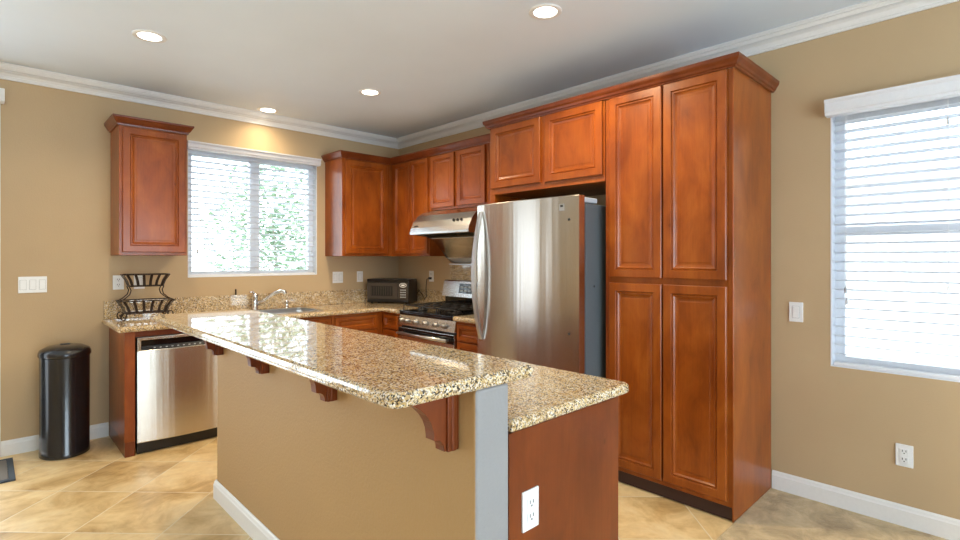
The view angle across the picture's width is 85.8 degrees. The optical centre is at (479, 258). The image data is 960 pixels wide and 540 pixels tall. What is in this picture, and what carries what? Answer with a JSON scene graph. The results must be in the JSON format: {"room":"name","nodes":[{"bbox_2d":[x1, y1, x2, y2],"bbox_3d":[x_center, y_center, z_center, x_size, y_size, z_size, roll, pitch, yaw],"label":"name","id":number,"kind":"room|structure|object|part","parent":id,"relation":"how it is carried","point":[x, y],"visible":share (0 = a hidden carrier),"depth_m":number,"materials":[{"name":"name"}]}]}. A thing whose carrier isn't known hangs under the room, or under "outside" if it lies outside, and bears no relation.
{"room":"kitchen","nodes":[
{"label":"kitchen","id":0,"kind":"room"},
{"bbox_2d":[0,79,398,440],"bbox_3d":[-3.178,0.015,3.709,6.147,2.670,0.140,0,0,-44],"label":"wall","id":1,"kind":"structure","parent":0,"point":[56,143],"depth_m":3.81,"materials":[{"name":"beige paint"}]},
{"bbox_2d":[0,103,0,456],"bbox_3d":[-3.272,0.140,3.507,0.027,2.420,0.020,0,0,-44],"label":"trim","id":2,"kind":"structure","parent":1,"relation":"attached to","point":[0,103],"depth_m":3.51,"materials":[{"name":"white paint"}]},
{"bbox_2d":[0,88,4,103],"bbox_3d":[-3.904,-1.097,2.841,1.898,0.085,0.104,0,0,-44],"label":"door blind","id":3,"kind":"object","parent":1,"relation":"attached to","point":[2,90],"visible":1,"depth_m":3.45,"materials":[{"name":"white paint"}]},
{"bbox_2d":[18,276,46,292],"bbox_3d":[-3.146,0.183,3.635,0.154,0.114,0.010,0,0,-44],"label":"light switch","id":4,"kind":"object","parent":1,"relation":"attached to","point":[38,284],"visible":1,"depth_m":3.63,"materials":[{"name":"white plastic"}]},
{"bbox_2d":[1,422,108,456],"bbox_3d":[-3.046,1.298,3.727,0.602,0.104,0.014,0,0,-44],"label":"baseboard","id":5,"kind":"structure","parent":1,"relation":"attached to","point":[30,443],"depth_m":3.61,"materials":[{"name":"white paint"}]},
{"bbox_2d":[113,275,123,289],"bbox_3d":[-2.785,0.183,3.980,0.071,0.110,0.010,0,0,-44],"label":"wall outlet","id":6,"kind":"object","parent":1,"relation":"attached to","point":[118,281],"visible":0.98,"depth_m":3.98,"materials":[{"name":"white plastic"}]},
{"bbox_2d":[134,275,144,288],"bbox_3d":[-2.687,0.183,4.075,0.073,0.110,0.010,0,0,-44],"label":"light switch","id":7,"kind":"object","parent":1,"relation":"attached to","point":[140,277],"visible":0.48,"depth_m":4.07,"materials":[{"name":"white plastic"}]},
{"bbox_2d":[104,113,193,255],"bbox_3d":[-2.534,-0.525,3.962,0.521,1.000,0.384,0,0,-44],"label":"upper cabinet","id":8,"kind":"object","parent":1,"relation":"attached to","point":[149,157],"visible":1,"depth_m":3.83,"materials":[{"name":"brown wood"}]},
{"bbox_3d":[-2.534,-0.994,3.962,0.521,0.063,0.384,0,0,-44],"label":"crown molding","id":9,"kind":"part","parent":8,"relation":"part of","materials":[{"name":"brown wood"}]},
{"bbox_3d":[-2.421,-0.499,3.848,0.404,0.902,0.019,0,0,-44],"label":"door","id":10,"kind":"part","parent":8,"relation":"part of","materials":[{"name":"brown wood"}]},
{"bbox_2d":[0,62,397,148],"bbox_3d":[-3.100,-1.273,3.627,6.146,0.094,0.084,0,0,-44],"label":"trim","id":11,"kind":"structure","parent":1,"relation":"attached to","point":[12,72],"depth_m":4.21,"materials":[{"name":"white paint"}]},
{"bbox_2d":[104,289,366,318],"bbox_3d":[-1.884,0.390,4.837,2.673,0.140,0.020,0,0,-44],"label":"backsplash","id":12,"kind":"structure","parent":1,"relation":"attached to","point":[310,298],"depth_m":4.57,"materials":[{"name":"beige stone"}]},
{"bbox_2d":[188,150,316,277],"bbox_3d":[-2.072,-0.389,4.760,1.146,1.093,0.132,0,0,-44],"label":"window","id":13,"kind":"structure","parent":1,"relation":"in","point":[254,242],"depth_m":4.77,"materials":[{"name":"white plastic"}]},
{"bbox_2d":[187,140,321,276],"bbox_3d":[-2.024,-0.411,4.707,1.174,1.129,0.135,0,0,-44],"label":"window blind","id":14,"kind":"object","parent":13,"relation":"attached to","point":[191,145],"visible":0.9,"depth_m":4.68,"materials":[{"name":"white plastic"}]},
{"bbox_3d":[-2.051,0.144,4.735,1.122,0.018,0.050,0,0,-44],"label":"rail","id":15,"kind":"part","parent":14,"relation":"part of","materials":[{"name":"white plastic"}]},
{"bbox_3d":[-2.050,-0.385,4.734,0.861,1.055,0.058,0,0,-44],"label":"ladder cord","id":16,"kind":"part","parent":14,"relation":"part of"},
{"bbox_3d":[-1.653,-0.496,5.068,0.002,0.833,0.002,0,0,-44],"label":"pull cord","id":17,"kind":"part","parent":14,"relation":"part of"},
{"bbox_2d":[333,272,342,282],"bbox_3d":[-1.448,0.190,5.263,0.114,0.114,0.010,0,0,-44],"label":"light switch","id":18,"kind":"object","parent":1,"relation":"attached to","point":[337,276],"visible":1,"depth_m":5.26,"materials":[{"name":"white plastic"}]},
{"bbox_2d":[325,158,389,255],"bbox_3d":[-1.230,-0.498,5.227,0.540,0.947,0.362,0,0,-44],"label":"upper cabinet","id":19,"kind":"object","parent":1,"relation":"attached to","point":[357,192],"visible":1,"depth_m":5.08,"materials":[{"name":"brown wood"}]},
{"bbox_3d":[-1.115,-0.499,5.099,0.475,0.902,0.019,0,0,-44],"label":"door","id":20,"kind":"part","parent":19,"relation":"part of","materials":[{"name":"brown wood"}]},
{"bbox_2d":[357,271,362,281],"bbox_3d":[-1.264,0.188,5.440,0.070,0.112,0.010,0,0,-44],"label":"light switch","id":21,"kind":"object","parent":1,"relation":"attached to","point":[359,273],"visible":1,"depth_m":5.44,"materials":[{"name":"white plastic"}]},
{"bbox_2d":[217,348,507,539],"bbox_3d":[-0.700,0.851,2.189,0.130,0.999,2.130,0,0,-44],"label":"wall","id":22,"kind":"structure","parent":0,"point":[307,467],"depth_m":1.85,"materials":[{"name":"paint"}]},
{"bbox_2d":[204,340,223,354],"bbox_3d":[-1.505,0.438,2.766,0.232,0.174,0.062,0,0,-44],"label":"corbel","id":23,"kind":"object","parent":22,"relation":"attached to","point":[216,350],"visible":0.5,"depth_m":2.80,"materials":[{"name":"brown wood"}]},
{"bbox_3d":[-1.435,0.438,2.833,0.039,0.174,0.062,0,0,-44],"label":"plate","id":24,"kind":"part","parent":23,"relation":"part of","materials":[{"name":"brown wood"}]},
{"bbox_2d":[213,479,278,539],"bbox_3d":[-0.712,1.298,2.191,0.144,0.104,2.140,0,0,-44],"label":"baseboard","id":25,"kind":"structure","parent":22,"relation":"attached to","point":[245,519],"depth_m":2.60,"materials":[{"name":"white paint"}]},
{"bbox_2d":[246,356,268,373],"bbox_3d":[-1.069,0.438,2.312,0.232,0.174,0.062,0,0,-44],"label":"corbel","id":26,"kind":"object","parent":22,"relation":"attached to","point":[260,367],"visible":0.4,"depth_m":2.35,"materials":[{"name":"brown wood"}]},
{"bbox_3d":[-0.999,0.438,2.378,0.039,0.174,0.062,0,0,-44],"label":"plate","id":27,"kind":"part","parent":26,"relation":"part of","materials":[{"name":"brown wood"}]},
{"bbox_2d":[309,379,336,401],"bbox_3d":[-0.631,0.438,1.855,0.232,0.174,0.062,0,0,-44],"label":"corbel","id":28,"kind":"object","parent":22,"relation":"attached to","point":[327,394],"visible":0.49,"depth_m":1.89,"materials":[{"name":"brown wood"}]},
{"bbox_3d":[-0.562,0.438,1.922,0.039,0.174,0.062,0,0,-44],"label":"plate","id":29,"kind":"part","parent":28,"relation":"part of","materials":[{"name":"brown wood"}]},
{"bbox_2d":[153,309,533,408],"bbox_3d":[-0.825,0.331,2.199,0.517,0.038,2.345,0,0,-44],"label":"bar","id":30,"kind":"object","parent":22,"relation":"on","point":[382,370],"visible":1,"depth_m":1.63,"materials":[{"name":"beige stone"}]},
{"bbox_2d":[410,395,458,451],"bbox_3d":[-0.160,0.438,1.365,0.232,0.174,0.062,0,0,-44],"label":"corbel","id":31,"kind":"object","parent":22,"relation":"attached to","point":[440,417],"visible":0.6,"depth_m":1.40,"materials":[{"name":"brown wood"}]},
{"bbox_3d":[-0.091,0.438,1.431,0.039,0.174,0.062,0,0,-44],"label":"plate","id":32,"kind":"part","parent":31,"relation":"part of","materials":[{"name":"brown wood"}]},
{"bbox_2d":[0,436,770,539],"bbox_3d":[-1.814,1.375,2.286,6.147,0.050,3.801,0,0,-44],"label":"floor","id":33,"kind":"structure","parent":0,"point":[99,493],"depth_m":2.86,"materials":[{"name":"tile"}]},
{"bbox_2d":[0,457,15,483],"bbox_3d":[-3.301,1.344,3.014,0.867,0.012,0.470,0,0,-44],"label":"door mat","id":34,"kind":"object","parent":33,"relation":"on","point":[5,464],"visible":1,"depth_m":3.25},
{"bbox_2d":[37,343,91,460],"bbox_3d":[-2.892,0.970,3.600,0.296,0.761,0.343,0,0,-44],"label":"trash can","id":35,"kind":"object","parent":33,"relation":"on","point":[64,368],"visible":1,"depth_m":3.48,"materials":[{"name":"black plastic"}]},
{"bbox_3d":[-2.892,0.634,3.600,0.296,0.078,0.343,0,0,-44],"label":"lid","id":36,"kind":"part","parent":35,"relation":"part of","materials":[{"name":"black plastic"}]},
{"bbox_2d":[109,328,182,457],"bbox_3d":[-2.372,0.924,3.946,0.670,0.851,0.600,0,0,-44],"label":"end panel","id":37,"kind":"object","parent":33,"relation":"on","point":[121,345],"visible":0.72,"depth_m":3.57,"materials":[{"name":"brown wood"}]},
{"bbox_3d":[-2.592,0.875,3.735,0.061,0.751,0.600,0,0,-44],"label":"panel","id":38,"kind":"part","parent":37,"relation":"part of","materials":[{"name":"brown wood"}]},
{"bbox_3d":[-2.149,0.518,3.758,0.608,0.039,0.020,0,0,-44],"label":"rail","id":39,"kind":"part","parent":37,"relation":"part of","materials":[{"name":"brown wood"}]},
{"bbox_2d":[135,333,216,453],"bbox_3d":[-2.333,0.946,3.953,0.592,0.803,0.616,0,0,-44],"label":"dishwasher","id":40,"kind":"object","parent":33,"relation":"on","point":[176,375],"visible":0.78,"depth_m":3.68,"materials":[{"name":"silver metal"}]},
{"bbox_3d":[-2.142,0.588,3.753,0.592,0.088,0.018,0,0,-44],"label":"frame","id":41,"kind":"part","parent":40,"relation":"part of","materials":[{"name":"metal"}]},
{"bbox_3d":[-2.163,1.302,3.776,0.588,0.091,0.035,0,0,-44],"label":"kick plate","id":42,"kind":"part","parent":40,"relation":"part of","materials":[{"name":"black plastic"}]},
{"bbox_2d":[297,316,330,324],"bbox_3d":[-1.816,0.924,4.466,0.849,0.851,0.620,0,0,-44],"label":"base cabinet","id":43,"kind":"object","parent":33,"relation":"on","point":[323,319],"visible":0.05,"depth_m":4.47,"materials":[{"name":"brown wood"}]},
{"bbox_3d":[-1.460,0.586,4.391,0.400,0.128,0.019,0,0,-44],"label":"drawer","id":44,"kind":"part","parent":43,"relation":"part of","materials":[{"name":"brown wood"}]},
{"bbox_2d":[331,311,382,334],"bbox_3d":[-1.097,0.924,5.155,1.138,0.851,0.620,0,0,-44],"label":"base cabinet","id":45,"kind":"object","parent":33,"relation":"on","point":[371,322],"visible":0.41,"depth_m":4.75,"materials":[{"name":"brown wood"}]},
{"bbox_2d":[102,289,444,332],"bbox_3d":[-1.575,0.409,4.522,2.706,0.178,0.903,0,0,-44],"label":"countertop","id":46,"kind":"structure","parent":45,"relation":"on","point":[353,301],"depth_m":4.59,"materials":[{"name":"beige stone"}]},
{"bbox_2d":[115,273,174,320],"bbox_3d":[-2.531,0.284,3.911,0.362,0.340,0.202,0,0,-44],"label":"wire basket","id":47,"kind":"object","parent":46,"relation":"on","point":[166,307],"visible":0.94,"depth_m":3.87,"materials":[{"name":"brown metal"}]},
{"bbox_2d":[115,298,174,314],"bbox_3d":[-2.531,0.358,3.911,0.362,0.102,0.202,0,0,-44],"label":"tray","id":48,"kind":"object","parent":47,"relation":"on","point":[166,307],"depth_m":3.87,"materials":[{"name":"brown metal"}]},
{"bbox_2d":[249,289,286,309],"bbox_3d":[-1.902,0.365,4.650,0.315,0.188,0.087,0,0,-21],"label":"faucet","id":49,"kind":"object","parent":46,"relation":"on","point":[255,303],"visible":0.96,"depth_m":4.61,"materials":[{"name":"silver metal"}]},
{"bbox_3d":[-1.874,0.346,4.651,0.264,0.150,0.042,0,0,-14],"label":"spout","id":50,"kind":"part","parent":49,"relation":"part of","materials":[{"name":"silver metal"}]},
{"bbox_2d":[255,307,322,313],"bbox_3d":[-1.770,0.548,4.489,0.684,0.184,0.414,0,0,-44],"label":"sink","id":51,"kind":"object","parent":46,"relation":"in","point":[297,309],"visible":0.15,"depth_m":4.70,"materials":[{"name":"metal"}]},
{"bbox_2d":[367,278,416,303],"bbox_3d":[-0.920,0.335,5.403,0.460,0.250,0.250,0,0,14],"label":"microwave","id":52,"kind":"object","parent":46,"relation":"on","point":[396,290],"visible":1,"depth_m":5.29,"materials":[{"name":"black plastic"}]},
{"bbox_3d":[-1.003,0.332,5.304,0.341,0.167,0.011,0,0,14],"label":"door","id":53,"kind":"part","parent":52,"relation":"part of","materials":[{"name":"black glass"}]},
{"bbox_3d":[-0.781,0.332,5.249,0.106,0.167,0.009,0,0,14],"label":"control panel","id":54,"kind":"part","parent":52,"relation":"part of","materials":[{"name":"black plastic"}]},
{"bbox_2d":[417,277,431,299],"bbox_3d":[-0.604,0.309,5.403,0.248,0.239,0.044,0,0,39],"label":"power cord","id":55,"kind":"object","parent":52,"relation":"attached to","point":[428,277],"visible":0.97,"depth_m":5.34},
{"bbox_3d":[-1.125,0.586,4.712,0.430,0.128,0.019,0,0,-44],"label":"drawer","id":56,"kind":"part","parent":45,"relation":"part of","materials":[{"name":"brown wood"}]},
{"bbox_3d":[-1.125,0.945,4.712,0.430,0.560,0.019,0,0,-44],"label":"door","id":57,"kind":"part","parent":45,"relation":"part of","materials":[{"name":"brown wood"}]},
{"bbox_2d":[383,312,401,337],"bbox_3d":[-0.613,0.924,5.017,0.630,0.851,0.287,0,0,-44],"label":"base cabinet","id":58,"kind":"object","parent":33,"relation":"on","point":[390,320],"visible":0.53,"depth_m":4.79,"materials":[{"name":"brown wood"}]},
{"bbox_3d":[-0.826,0.586,4.798,0.019,0.128,0.230,0,0,-44],"label":"drawer","id":59,"kind":"part","parent":58,"relation":"part of","materials":[{"name":"brown wood"}]},
{"bbox_3d":[-0.826,0.945,4.798,0.019,0.560,0.230,0,0,-44],"label":"door","id":60,"kind":"part","parent":58,"relation":"part of","materials":[{"name":"brown wood"}]},
{"bbox_2d":[396,279,477,348],"bbox_3d":[-0.278,0.777,4.597,0.671,1.145,0.776,0,0,-44],"label":"gas range","id":61,"kind":"object","parent":33,"relation":"on","point":[435,325],"visible":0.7,"depth_m":4.50,"materials":[{"name":"silver metal"}]},
{"bbox_3d":[-0.497,0.660,4.386,0.062,0.028,0.676,0,0,-44],"label":"handle","id":62,"kind":"part","parent":61,"relation":"part of","materials":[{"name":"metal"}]},
{"bbox_3d":[-0.459,0.550,4.423,0.039,0.090,0.774,0,0,-44],"label":"control panel","id":63,"kind":"part","parent":61,"relation":"part of","materials":[{"name":"metal"}]},
{"bbox_3d":[-0.459,0.870,4.423,0.038,0.510,0.764,0,0,-44],"label":"oven door","id":64,"kind":"part","parent":61,"relation":"part of","materials":[{"name":"metal"}]},
{"bbox_2d":[399,307,473,317],"bbox_3d":[-0.251,0.474,4.622,0.594,0.016,0.776,0,0,-44],"label":"cooktop","id":65,"kind":"object","parent":61,"relation":"in","point":[424,312],"depth_m":4.48,"materials":[{"name":"black metal"}]},
{"bbox_3d":[-0.192,0.455,4.347,0.100,0.021,0.100,0,0,-44],"label":"burner","id":66,"kind":"part","parent":61,"relation":"part of","materials":[{"name":"metal"}]},
{"bbox_3d":[-0.071,0.282,4.795,0.091,0.155,0.772,0,0,-44],"label":"backguard panel","id":67,"kind":"part","parent":61,"relation":"part of","materials":[{"name":"metal"}]},
{"bbox_2d":[457,322,477,352],"bbox_3d":[0.146,0.924,4.225,0.630,0.851,0.340,0,0,-44],"label":"base cabinet","id":68,"kind":"object","parent":33,"relation":"on","point":[467,336],"visible":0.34,"depth_m":4.04,"materials":[{"name":"brown wood"}]},
{"bbox_2d":[453,314,475,323],"bbox_3d":[0.138,0.409,4.217,0.656,0.178,0.340,0,0,-44],"label":"countertop","id":69,"kind":"structure","parent":68,"relation":"on","point":[465,318],"depth_m":4.04,"materials":[{"name":"beige stone"}]},
{"bbox_3d":[-0.074,0.586,4.013,0.019,0.128,0.305,0,0,-44],"label":"drawer","id":70,"kind":"part","parent":68,"relation":"part of","materials":[{"name":"brown wood"}]},
{"bbox_3d":[-0.074,0.945,4.013,0.019,0.560,0.305,0,0,-44],"label":"door","id":71,"kind":"part","parent":68,"relation":"part of","materials":[{"name":"brown wood"}]},
{"bbox_2d":[471,195,605,377],"bbox_3d":[0.526,0.484,3.602,0.889,1.728,0.872,0,0,-44],"label":"refrigerator","id":72,"kind":"object","parent":33,"relation":"on","point":[540,300],"visible":0.54,"depth_m":3.23,"materials":[{"name":"silver metal"}]},
{"bbox_3d":[-0.023,0.117,3.623,0.068,0.895,0.060,0,0,-44],"label":"handle","id":73,"kind":"part","parent":72,"relation":"part of","materials":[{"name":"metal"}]},
{"bbox_2d":[508,396,617,539],"bbox_3d":[-0.443,0.924,2.438,0.584,0.851,2.127,0,0,-44],"label":"island end panel","id":74,"kind":"object","parent":33,"relation":"on","point":[572,458],"visible":0.15,"depth_m":1.67,"materials":[{"name":"brown wood"}]},
{"bbox_2d":[522,486,538,532],"bbox_3d":[0.150,0.740,1.526,0.072,0.117,0.010,0,0,-44],"label":"wall outlet","id":75,"kind":"object","parent":74,"relation":"attached to","point":[530,498],"visible":1,"depth_m":1.52,"materials":[{"name":"white plastic"}]},
{"bbox_2d":[527,496,534,508],"bbox_3d":[0.152,0.720,1.524,0.034,0.029,0.002,0,0,-44],"label":"receptacle","id":76,"kind":"object","parent":75,"relation":"attached to","point":[530,499],"depth_m":1.52,"materials":[{"name":"white plastic"}]},
{"bbox_2d":[527,510,534,522],"bbox_3d":[0.152,0.759,1.524,0.034,0.029,0.002,0,0,-44],"label":"receptacle","id":77,"kind":"object","parent":75,"relation":"attached to","point":[530,513],"depth_m":1.52,"materials":[{"name":"white plastic"}]},
{"bbox_2d":[507,364,628,432],"bbox_3d":[-0.422,0.479,2.471,0.659,0.038,2.168,0,0,-44],"label":"countertop","id":78,"kind":"structure","parent":74,"relation":"on","point":[549,393],"depth_m":1.78,"materials":[{"name":"beige stone"}]},
{"bbox_2d":[606,67,770,522],"bbox_3d":[1.233,0.185,3.097,0.594,2.321,0.752,0,0,-44],"label":"pantry cabinet","id":79,"kind":"object","parent":33,"relation":"on","point":[688,161],"visible":0.98,"depth_m":2.85,"materials":[{"name":"brown wood"}]},
{"bbox_3d":[0.905,-0.431,3.024,0.019,1.082,0.337,0,0,-44],"label":"door","id":80,"kind":"part","parent":79,"relation":"part of","materials":[{"name":"brown wood"}]},
{"bbox_3d":[0.905,0.695,3.024,0.019,1.100,0.337,0,0,-44],"label":"door","id":81,"kind":"part","parent":79,"relation":"part of","materials":[{"name":"brown wood"}]},
{"bbox_3d":[1.147,-0.431,2.772,0.019,1.082,0.342,0,0,-44],"label":"door","id":82,"kind":"part","parent":79,"relation":"part of","materials":[{"name":"brown wood"}]},
{"bbox_3d":[1.147,0.695,2.772,0.019,1.100,0.342,0,0,-44],"label":"door","id":83,"kind":"part","parent":79,"relation":"part of","materials":[{"name":"brown wood"}]},
{"bbox_3d":[1.497,0.185,2.834,0.578,2.321,0.006,0,0,-44],"label":"panel","id":84,"kind":"part","parent":79,"relation":"part of","materials":[{"name":"brown wood"}]},
{"bbox_2d":[0,0,868,137],"bbox_3d":[-0.497,-1.360,0.913,6.427,0.080,7.886,0,0,-44],"label":"ceiling","id":85,"kind":"structure","parent":0,"point":[432,63],"depth_m":3.20,"materials":[{"name":"paint"}]},
{"bbox_2d":[132,29,166,42],"bbox_3d":[-1.959,-1.316,3.062,0.176,0.006,0.176,0,0,-44],"label":"recessed light","id":86,"kind":"object","parent":85,"relation":"in","point":[146,35],"visible":1,"depth_m":3.06,"materials":[{"name":"white paint"}]},
{"bbox_2d":[257,107,278,112],"bbox_3d":[-1.881,-1.316,4.584,0.176,0.006,0.176,0,0,-44],"label":"recessed light","id":87,"kind":"object","parent":85,"relation":"in","point":[262,109],"visible":1,"depth_m":4.58,"materials":[{"name":"white paint"}]},
{"bbox_2d":[359,88,380,95],"bbox_3d":[-0.871,-1.316,4.091,0.176,0.006,0.176,0,0,-44],"label":"recessed light","id":88,"kind":"object","parent":85,"relation":"in","point":[370,92],"visible":1,"depth_m":4.08,"materials":[{"name":"white paint"}]},
{"bbox_2d":[529,4,561,19],"bbox_3d":[0.349,-1.316,2.760,0.176,0.006,0.176,0,0,-44],"label":"recessed light","id":89,"kind":"object","parent":85,"relation":"in","point":[543,11],"visible":1,"depth_m":2.75,"materials":[{"name":"white paint"}]},
{"bbox_2d":[399,1,959,519],"bbox_3d":[1.724,0.015,3.139,0.140,2.670,7.746,0,0,-44],"label":"wall","id":90,"kind":"structure","parent":0,"point":[840,427],"depth_m":2.84,"materials":[{"name":"beige paint"}]},
{"bbox_2d":[390,156,444,255],"bbox_3d":[-0.699,-0.498,5.314,0.344,0.947,0.971,0,0,-44],"label":"upper cabinet","id":91,"kind":"object","parent":90,"relation":"attached to","point":[410,180],"visible":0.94,"depth_m":5.07,"materials":[{"name":"brown wood"}]},
{"bbox_3d":[-0.782,-0.499,5.167,0.019,0.902,0.269,0,0,-44],"label":"door","id":92,"kind":"part","parent":91,"relation":"part of","materials":[{"name":"brown wood"}]},
{"bbox_3d":[-0.587,-0.499,4.963,0.019,0.902,0.278,0,0,-44],"label":"door","id":93,"kind":"part","parent":91,"relation":"part of","materials":[{"name":"brown wood"}]},
{"bbox_2d":[429,271,433,281],"bbox_3d":[-0.504,0.182,5.354,0.010,0.112,0.074,0,0,-44],"label":"wall outlet","id":94,"kind":"object","parent":90,"relation":"attached to","point":[431,273],"visible":1,"depth_m":5.34,"materials":[{"name":"white plastic"}]},
{"bbox_2d":[430,143,488,210],"bbox_3d":[-0.089,-0.710,4.679,0.344,0.525,0.787,0,0,-44],"label":"upper cabinet","id":95,"kind":"object","parent":90,"relation":"attached to","point":[459,179],"visible":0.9,"depth_m":4.52,"materials":[{"name":"brown wood"}]},
{"bbox_3d":[-0.344,-0.709,4.710,0.019,0.482,0.331,0,0,-44],"label":"door","id":96,"kind":"part","parent":95,"relation":"part of","materials":[{"name":"brown wood"}]},
{"bbox_2d":[410,207,477,264],"bbox_3d":[-0.166,-0.191,4.605,0.555,0.502,0.785,0,0,-44],"label":"range hood","id":97,"kind":"object","parent":95,"relation":"attached to","point":[443,227],"visible":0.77,"depth_m":4.58,"materials":[{"name":"metal"}]},
{"bbox_3d":[-0.114,-0.102,4.655,0.210,0.187,0.760,0,0,-44],"label":"filter panel","id":98,"kind":"part","parent":97,"relation":"part of","materials":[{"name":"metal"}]},
{"bbox_3d":[-0.010,0.011,4.754,0.097,0.054,0.760,0,0,-44],"label":"panel","id":99,"kind":"part","parent":97,"relation":"part of","materials":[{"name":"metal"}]},
{"bbox_3d":[-0.077,-0.709,4.431,0.019,0.482,0.351,0,0,-44],"label":"door","id":100,"kind":"part","parent":95,"relation":"part of","materials":[{"name":"brown wood"}]},
{"bbox_2d":[489,143,490,203],"bbox_3d":[0.288,-0.710,4.301,0.322,0.525,0.276,0,0,-44],"label":"filler panel","id":101,"kind":"object","parent":95,"relation":"attached to","point":[489,143],"visible":0.1,"depth_m":4.29,"materials":[{"name":"brown wood"}]},
{"bbox_2d":[450,265,477,280],"bbox_3d":[-0.019,0.260,4.845,0.013,0.420,0.780,0,0,-44],"label":"backsplash","id":102,"kind":"structure","parent":90,"relation":"attached to","point":[457,272],"depth_m":5.00,"materials":[{"name":"beige stone"}]},
{"bbox_2d":[490,100,605,203],"bbox_3d":[0.629,0.187,3.739,0.609,2.325,1.003,0,0,-44],"label":"upper cabinet","id":103,"kind":"object","parent":90,"relation":"attached to","point":[562,153],"visible":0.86,"depth_m":3.52,"materials":[{"name":"brown wood"}]},
{"bbox_3d":[0.306,0.436,4.090,0.589,1.826,0.050,0,0,-44],"label":"panel","id":104,"kind":"part","parent":103,"relation":"part of","materials":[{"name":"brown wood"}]},
{"bbox_3d":[0.250,-0.747,3.707,0.019,0.450,0.469,0,0,-44],"label":"door","id":105,"kind":"part","parent":103,"relation":"part of","materials":[{"name":"brown wood"}]},
{"bbox_2d":[321,51,778,164],"bbox_3d":[0.083,-0.999,4.077,0.928,0.073,3.839,0,0,-44],"label":"crown molding","id":106,"kind":"structure","parent":103,"relation":"attached to","point":[737,60],"depth_m":3.19,"materials":[{"name":"brown wood"}]},
{"bbox_3d":[0.598,-0.745,3.345,0.019,0.454,0.451,0,0,-44],"label":"door","id":107,"kind":"part","parent":103,"relation":"part of","materials":[{"name":"brown wood"}]},
{"bbox_2d":[397,0,959,148],"bbox_3d":[1.691,-1.273,3.011,0.084,0.094,7.606,0,0,-44],"label":"trim","id":108,"kind":"structure","parent":90,"relation":"attached to","point":[869,12],"depth_m":3.10,"materials":[{"name":"white paint"}]},
{"bbox_2d":[789,302,802,321],"bbox_3d":[1.803,0.304,2.948,0.010,0.112,0.070,0,0,-44],"label":"light switch","id":109,"kind":"object","parent":90,"relation":"attached to","point":[795,308],"visible":1,"depth_m":2.94,"materials":[{"name":"white plastic"}]},
{"bbox_2d":[772,470,959,539],"bbox_3d":[3.032,1.294,1.663,0.014,0.104,3.803,0,0,-44],"label":"baseboard","id":110,"kind":"structure","parent":90,"relation":"attached to","point":[942,526],"depth_m":2.69,"materials":[{"name":"white paint"}]},
{"bbox_2d":[831,96,959,381],"bbox_3d":[2.296,-0.106,2.534,0.132,1.388,0.949,0,0,-44],"label":"window","id":111,"kind":"structure","parent":90,"relation":"in","point":[834,220],"depth_m":2.83,"materials":[{"name":"white plastic"}]},
{"bbox_2d":[824,74,959,380],"bbox_3d":[2.244,-0.138,2.484,0.135,1.439,0.976,0,0,-44],"label":"window blind","id":112,"kind":"object","parent":111,"relation":"attached to","point":[948,87],"visible":1,"depth_m":2.63,"materials":[{"name":"white plastic"}]},
{"bbox_3d":[1.966,-0.311,2.779,0.002,0.923,0.002,0,0,-44],"label":"pull cord","id":113,"kind":"part","parent":112,"relation":"part of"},
{"bbox_3d":[1.970,-0.281,2.776,0.002,0.983,0.002,0,0,-44],"label":"pull cord","id":114,"kind":"part","parent":112,"relation":"part of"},
{"bbox_3d":[2.272,0.573,2.511,0.050,0.018,0.924,0,0,-44],"label":"rail","id":115,"kind":"part","parent":112,"relation":"part of","materials":[{"name":"white plastic"}]},
{"bbox_3d":[2.250,-0.322,2.483,0.002,0.903,0.002,0,0,-44],"label":"pull cord","id":116,"kind":"part","parent":112,"relation":"part of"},
{"bbox_3d":[2.320,-0.150,2.557,0.055,0.050,0.849,0,0,-44],"label":"meeting rail","id":117,"kind":"part","parent":111,"relation":"part of","materials":[{"name":"white plastic"}]},
{"bbox_2d":[895,443,912,468],"bbox_3d":[2.136,0.992,2.601,0.010,0.111,0.070,0,0,-44],"label":"wall outlet","id":118,"kind":"object","parent":90,"relation":"attached to","point":[903,453],"visible":1,"depth_m":2.60,"materials":[{"name":"white plastic"}]},
{"bbox_2d":[900,448,908,454],"bbox_3d":[2.134,0.972,2.599,0.002,0.029,0.034,0,0,-44],"label":"receptacle","id":119,"kind":"object","parent":118,"relation":"attached to","point":[903,451],"depth_m":2.60,"materials":[{"name":"white plastic"}]},
{"bbox_2d":[900,456,908,462],"bbox_3d":[2.134,1.012,2.599,0.002,0.029,0.034,0,0,-44],"label":"receptacle","id":120,"kind":"object","parent":118,"relation":"attached to","point":[903,459],"depth_m":2.60,"materials":[{"name":"white plastic"}]},
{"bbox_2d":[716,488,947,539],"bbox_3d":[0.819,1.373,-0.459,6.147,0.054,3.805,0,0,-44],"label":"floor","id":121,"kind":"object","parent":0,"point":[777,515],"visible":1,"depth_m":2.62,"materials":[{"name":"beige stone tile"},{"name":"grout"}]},
{"label":"outside","id":122,"kind":"structure","parent":0,"visible":0},
{"bbox_3d":[-0.633,1.675,3.550,28.000,0.050,30.000,0,0,-44],"label":"ground","id":123,"kind":"structure","parent":122,"visible":0},
{"bbox_2d":[200,162,305,270],"bbox_3d":[-3.277,-0.048,8.249,2.084,3.398,2.152,0,0,-44],"label":"tree","id":124,"kind":"object","parent":123,"relation":"on","point":[270,167],"visible":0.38,"depth_m":7.97,"materials":[{"name":"green plant"}]},
{"bbox_2d":[847,159,959,366],"bbox_3d":[5.356,0.290,5.829,0.800,2.720,8.400,0,0,-44],"label":"window glass","id":125,"kind":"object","parent":123,"relation":"on","point":[935,277],"visible":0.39,"depth_m":6.13,"materials":[{"name":"clear glass"}]}
]}

